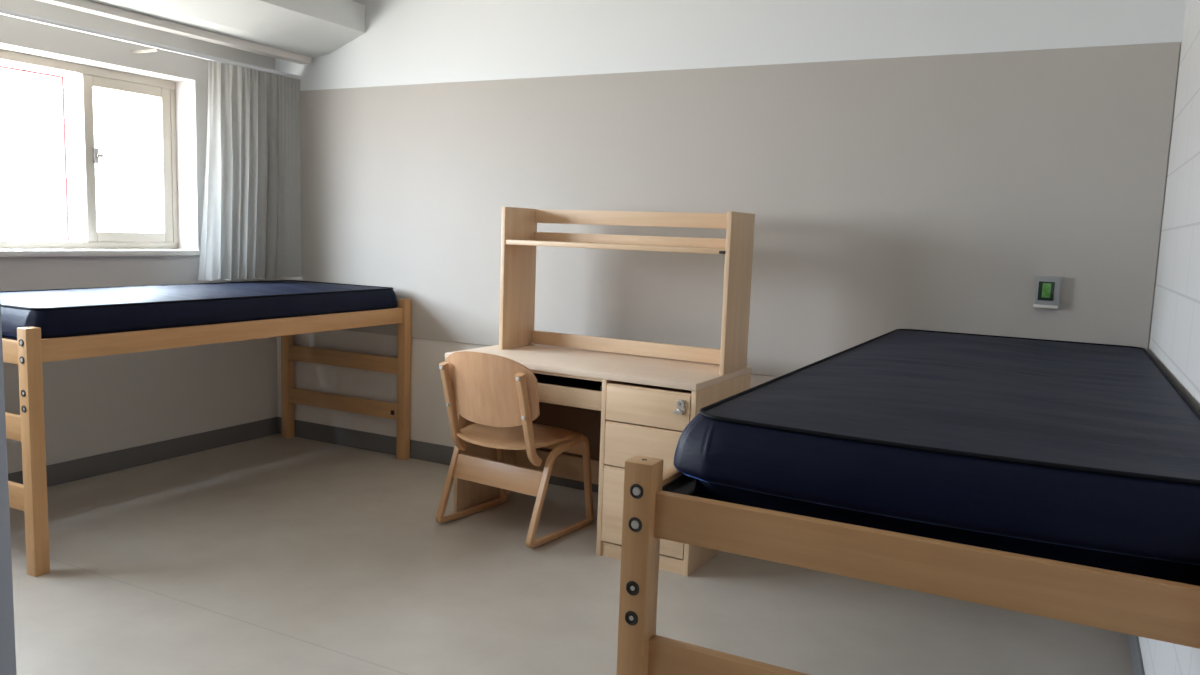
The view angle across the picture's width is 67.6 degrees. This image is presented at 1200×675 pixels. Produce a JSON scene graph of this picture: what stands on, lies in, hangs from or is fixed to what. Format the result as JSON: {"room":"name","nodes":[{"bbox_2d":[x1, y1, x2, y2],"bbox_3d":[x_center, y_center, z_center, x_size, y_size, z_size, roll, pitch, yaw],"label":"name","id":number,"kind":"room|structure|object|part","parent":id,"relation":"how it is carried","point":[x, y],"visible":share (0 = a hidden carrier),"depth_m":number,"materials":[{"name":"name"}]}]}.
{"room":"dorm room","nodes":[
{"label":"dorm room","id":0,"kind":"room"},
{"bbox_2d":[0,0,277,473],"bbox_3d":[-3.239,-0.514,3.367,0.300,2.850,4.900,5,8,27],"label":"wall","id":1,"kind":"structure","parent":0,"point":[97,405],"depth_m":4.71,"materials":[{"name":"white paint"}]},
{"bbox_2d":[0,49,199,257],"bbox_3d":[-2.987,-0.811,3.710,0.262,0.953,2.900,5,8,27],"label":"window","id":2,"kind":"structure","parent":1,"relation":"in","point":[94,243],"depth_m":4.60,"materials":[{"name":"beige paint"}]},
{"bbox_3d":[-2.968,-0.351,3.745,0.182,0.032,2.900,5,8,27],"label":"sill","id":3,"kind":"part","parent":2,"relation":"part of","materials":[{"name":"white paint"}]},
{"bbox_3d":[-2.514,-0.931,4.773,0.040,0.840,0.495,5,8,27],"label":"sash","id":4,"kind":"part","parent":2,"relation":"part of","materials":[{"name":"beige paint"}]},
{"bbox_2d":[8,417,277,486],"bbox_3d":[-3.149,0.761,3.441,0.008,0.107,4.892,5,8,27],"label":"baseboard","id":5,"kind":"structure","parent":1,"relation":"attached to","point":[86,467],"depth_m":4.82,"materials":[{"name":"grey plastic"}]},
{"bbox_2d":[0,9,300,79],"bbox_3d":[-2.887,-1.331,3.322,0.223,0.030,4.488,5,8,27],"label":"track","id":6,"kind":"object","parent":1,"relation":"attached to","point":[157,47],"visible":1,"depth_m":4.36,"materials":[{"name":"silver metal"}]},
{"bbox_2d":[198,60,301,280],"bbox_3d":[-1.950,-0.908,5.033,0.094,1.161,0.691,5,8,27],"label":"curtain","id":7,"kind":"object","parent":6,"relation":"hanging from","point":[251,224],"visible":1,"depth_m":5.00,"materials":[{"name":"fabric"}]},
{"bbox_2d":[36,0,364,63],"bbox_3d":[-2.758,-1.518,3.013,0.705,0.302,4.895,5,8,27],"label":"ceiling","id":8,"kind":"structure","parent":1,"relation":"attached to","point":[296,31],"depth_m":4.57,"materials":[{"name":"white paint"}]},
{"bbox_2d":[9,434,1132,674],"bbox_3d":[-1.119,1.058,2.410,4.696,0.100,5.000,5,8,27],"label":"floor","id":9,"kind":"structure","parent":0,"point":[274,554],"depth_m":3.24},
{"bbox_2d":[2,299,411,576],"bbox_3d":[-1.978,0.289,4.356,0.957,0.913,2.107,5,8,27],"label":"frame","id":10,"kind":"object","parent":9,"relation":"on","point":[29,351],"visible":0.81,"depth_m":3.82,"materials":[{"name":"brown wood"}]},
{"bbox_2d":[21,390,25,396],"bbox_3d":[-2.058,0.199,3.197,0.027,0.027,0.004,5,8,27],"label":"bolt","id":11,"kind":"object","parent":10,"relation":"on","point":[23,392],"depth_m":3.19,"materials":[{"name":"silver metal"}]},
{"bbox_3d":[-2.052,0.417,3.248,0.055,0.912,0.055,5,8,27],"label":"post","id":12,"kind":"part","parent":10,"relation":"part of","materials":[{"name":"brown wood"}]},
{"bbox_2d":[0,280,396,339],"bbox_3d":[-1.942,-0.158,4.301,0.865,0.172,2.014,5,8,27],"label":"mattress","id":13,"kind":"object","parent":10,"relation":"on","point":[68,312],"visible":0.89,"depth_m":3.87,"materials":[{"name":"blue fabric"}]},
{"bbox_3d":[-1.570,-0.037,4.109,0.028,0.083,1.995,5,8,27],"label":"rail","id":14,"kind":"part","parent":10,"relation":"part of","materials":[{"name":"brown wood"}]},
{"bbox_3d":[-1.905,0.162,5.464,0.055,0.912,0.055,5,8,27],"label":"post","id":15,"kind":"part","parent":10,"relation":"part of","materials":[{"name":"brown wood"}]},
{"bbox_3d":[-1.106,0.239,5.053,0.055,0.912,0.055,5,8,27],"label":"post","id":16,"kind":"part","parent":10,"relation":"part of","materials":[{"name":"brown wood"}]},
{"bbox_2d":[436,351,593,547],"bbox_3d":[-0.377,0.443,3.982,0.534,0.806,0.525,6,8,33],"label":"desk chair","id":17,"kind":"object","parent":9,"relation":"on","point":[499,394],"visible":1,"depth_m":3.83,"materials":[{"name":"brown wood"}]},
{"bbox_3d":[-0.585,0.608,4.154,0.030,0.424,0.476,6,8,33],"label":"frame","id":18,"kind":"part","parent":17,"relation":"part of","materials":[{"name":"brown wood"}]},
{"bbox_3d":[-0.481,0.216,3.780,0.500,0.317,0.097,6,8,33],"label":"backrest","id":19,"kind":"part","parent":17,"relation":"part of","materials":[{"name":"brown wood"}]},
{"bbox_3d":[-0.362,0.429,4.003,0.477,0.036,0.472,6,8,33],"label":"seat","id":20,"kind":"part","parent":17,"relation":"part of","materials":[{"name":"brown wood"}]},
{"bbox_3d":[-0.163,0.654,3.883,0.030,0.424,0.476,6,8,33],"label":"frame","id":21,"kind":"part","parent":17,"relation":"part of","materials":[{"name":"brown wood"}]},
{"bbox_2d":[445,207,754,576],"bbox_3d":[-0.022,0.149,3.953,1.222,1.422,0.624,6,8,29],"label":"desk","id":22,"kind":"object","parent":9,"relation":"on","point":[629,399],"visible":0.76,"depth_m":3.83,"materials":[{"name":"laminate"}]},
{"bbox_3d":[-0.537,0.434,4.321,0.020,0.734,0.490,6,8,29],"label":"panel","id":23,"kind":"part","parent":22,"relation":"part of","materials":[{"name":"brown wood"}]},
{"bbox_3d":[-0.081,0.640,4.337,0.790,0.115,0.018,6,8,29],"label":"rail","id":24,"kind":"part","parent":22,"relation":"part of","materials":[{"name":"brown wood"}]},
{"bbox_3d":[-0.064,0.371,4.319,0.790,0.574,0.010,6,8,29],"label":"modesty panel","id":25,"kind":"part","parent":22,"relation":"part of","materials":[{"name":"brown wood"}]},
{"bbox_2d":[534,373,601,390],"bbox_3d":[-0.211,0.177,4.025,0.774,0.104,0.452,6,8,29],"label":"tray","id":26,"kind":"object","parent":22,"relation":"on","point":[553,379],"depth_m":4.09,"materials":[{"name":"black plastic"}]},
{"bbox_3d":[-0.330,0.219,3.823,0.786,0.068,0.022,6,8,29],"label":"pencil drawer","id":27,"kind":"part","parent":22,"relation":"part of","materials":[{"name":"brown wood"}]},
{"bbox_2d":[505,240,725,253],"bbox_3d":[0.092,-0.401,3.958,1.083,0.022,0.238,6,8,29],"label":"shelf","id":28,"kind":"object","parent":22,"relation":"attached to","point":[640,245],"depth_m":3.93,"materials":[{"name":"brown wood"}]},
{"bbox_3d":[0.151,0.508,3.899,0.020,0.734,0.586,6,8,29],"label":"panel","id":29,"kind":"part","parent":22,"relation":"part of","materials":[{"name":"brown wood"}]},
{"bbox_3d":[0.141,0.045,4.124,1.084,0.064,0.020,6,8,29],"label":"hutch rail","id":30,"kind":"part","parent":22,"relation":"part of","materials":[{"name":"brown wood"}]},
{"bbox_3d":[0.162,-0.538,4.056,1.084,0.064,0.020,6,8,29],"label":"hutch rail","id":31,"kind":"part","parent":22,"relation":"part of","materials":[{"name":"brown wood"}]},
{"bbox_3d":[0.305,0.673,3.801,0.367,0.308,0.548,6,8,29],"label":"drawer","id":32,"kind":"part","parent":22,"relation":"part of","materials":[{"name":"brown wood"}]},
{"bbox_3d":[0.314,0.422,3.772,0.367,0.170,0.548,6,8,29],"label":"drawer","id":33,"kind":"part","parent":22,"relation":"part of","materials":[{"name":"brown wood"}]},
{"bbox_3d":[0.320,0.255,3.752,0.367,0.140,0.548,6,8,29],"label":"drawer","id":34,"kind":"part","parent":22,"relation":"part of","materials":[{"name":"brown wood"}]},
{"bbox_3d":[0.492,0.543,3.708,0.020,0.734,0.591,6,8,29],"label":"panel","id":35,"kind":"part","parent":22,"relation":"part of","materials":[{"name":"brown wood"}]},
{"bbox_2d":[616,455,1199,674],"bbox_3d":[1.034,0.606,2.565,0.958,0.913,2.522,5,8,27],"label":"frame","id":36,"kind":"object","parent":9,"relation":"on","point":[658,504],"visible":0.32,"depth_m":1.48,"materials":[{"name":"brown wood"}]},
{"bbox_2d":[625,611,637,624],"bbox_3d":[0.058,0.514,1.641,0.027,0.027,0.004,5,8,27],"label":"bolt","id":37,"kind":"object","parent":36,"relation":"on","point":[631,617],"depth_m":1.64,"materials":[{"name":"black metal"}]},
{"bbox_2d":[626,581,638,595],"bbox_3d":[0.060,0.458,1.635,0.027,0.027,0.004,5,8,27],"label":"bolt","id":38,"kind":"object","parent":36,"relation":"on","point":[632,587],"depth_m":1.63,"materials":[{"name":"black metal"}]},
{"bbox_2d":[628,517,641,531],"bbox_3d":[0.064,0.338,1.621,0.027,0.027,0.004,5,8,27],"label":"bolt","id":39,"kind":"object","parent":36,"relation":"on","point":[634,523],"depth_m":1.62,"materials":[{"name":"silver metal"}]},
{"bbox_2d":[630,484,643,498],"bbox_3d":[0.066,0.277,1.614,0.027,0.027,0.004,5,8,27],"label":"bolt","id":40,"kind":"object","parent":36,"relation":"on","point":[636,490],"depth_m":1.61,"materials":[{"name":"silver metal"}]},
{"bbox_3d":[0.065,0.675,1.685,0.055,0.912,0.055,5,8,27],"label":"post","id":41,"kind":"part","parent":36,"relation":"part of","materials":[{"name":"brown wood"}]},
{"bbox_3d":[0.651,0.204,2.726,0.028,0.083,2.410,5,8,27],"label":"rail","id":42,"kind":"part","parent":36,"relation":"part of","materials":[{"name":"brown wood"}]},
{"bbox_3d":[1.047,0.245,2.523,0.865,0.070,2.417,5,8,27],"label":"spring frame","id":43,"kind":"part","parent":36,"relation":"part of","materials":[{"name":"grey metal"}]},
{"bbox_2d":[673,329,1199,585],"bbox_3d":[1.080,0.159,2.533,0.960,0.165,2.464,5,8,27],"label":"mattress","id":44,"kind":"object","parent":36,"relation":"on","point":[1080,453],"visible":0.98,"depth_m":1.59,"materials":[{"name":"blue fabric"}]},
{"bbox_2d":[276,42,1181,446],"bbox_3d":[-0.002,-0.533,4.501,4.996,2.850,0.100,5,8,27],"label":"wall","id":45,"kind":"structure","parent":0,"point":[429,420],"depth_m":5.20,"materials":[{"name":"white paint"}]},
{"bbox_2d":[278,417,598,492],"bbox_3d":[0.017,0.742,4.556,4.596,0.107,0.008,5,8,27],"label":"baseboard","id":46,"kind":"structure","parent":45,"relation":"attached to","point":[436,453],"depth_m":5.23,"materials":[{"name":"grey plastic"}]},
{"bbox_2d":[275,0,1185,90],"bbox_3d":[0.101,-1.604,4.282,4.596,0.665,0.004,5,8,27],"label":"wall","id":47,"kind":"structure","parent":45,"relation":"attached to","point":[403,42],"depth_m":4.15,"materials":[{"name":"white paint"}]},
{"bbox_2d":[1033,275,1061,308],"bbox_3d":[1.760,-0.179,3.524,0.090,0.126,0.036,5,8,27],"label":"thermostat","id":48,"kind":"object","parent":45,"relation":"attached to","point":[1048,288],"visible":1,"depth_m":3.51,"materials":[{"name":"grey plastic"}]},
{"bbox_2d":[1138,0,1199,674],"bbox_3d":[1.010,-0.107,1.179,0.100,2.850,4.900,5,8,27],"label":"wall","id":49,"kind":"structure","parent":0,"point":[1174,342],"depth_m":2.71,"materials":[{"name":"white paint"}]},
{"bbox_2d":[1127,634,1144,674],"bbox_3d":[0.915,1.151,1.348,0.008,0.107,4.892,5,8,27],"label":"baseboard","id":50,"kind":"structure","parent":49,"relation":"attached to","point":[1134,646],"depth_m":2.80,"materials":[{"name":"grey plastic"}]},
{"bbox_3d":[-1.204,-0.088,-0.078,0.120,2.750,0.630,5,8,27],"label":"wall partition","id":51,"kind":"structure","parent":0,"visible":0},
{"bbox_2d":[0,301,16,674],"bbox_3d":[-0.862,0.195,0.612,0.046,2.039,0.853,5,8,27],"label":"door","id":52,"kind":"structure","parent":51,"relation":"in","point":[7,629],"depth_m":0.98,"materials":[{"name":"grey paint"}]}
]}

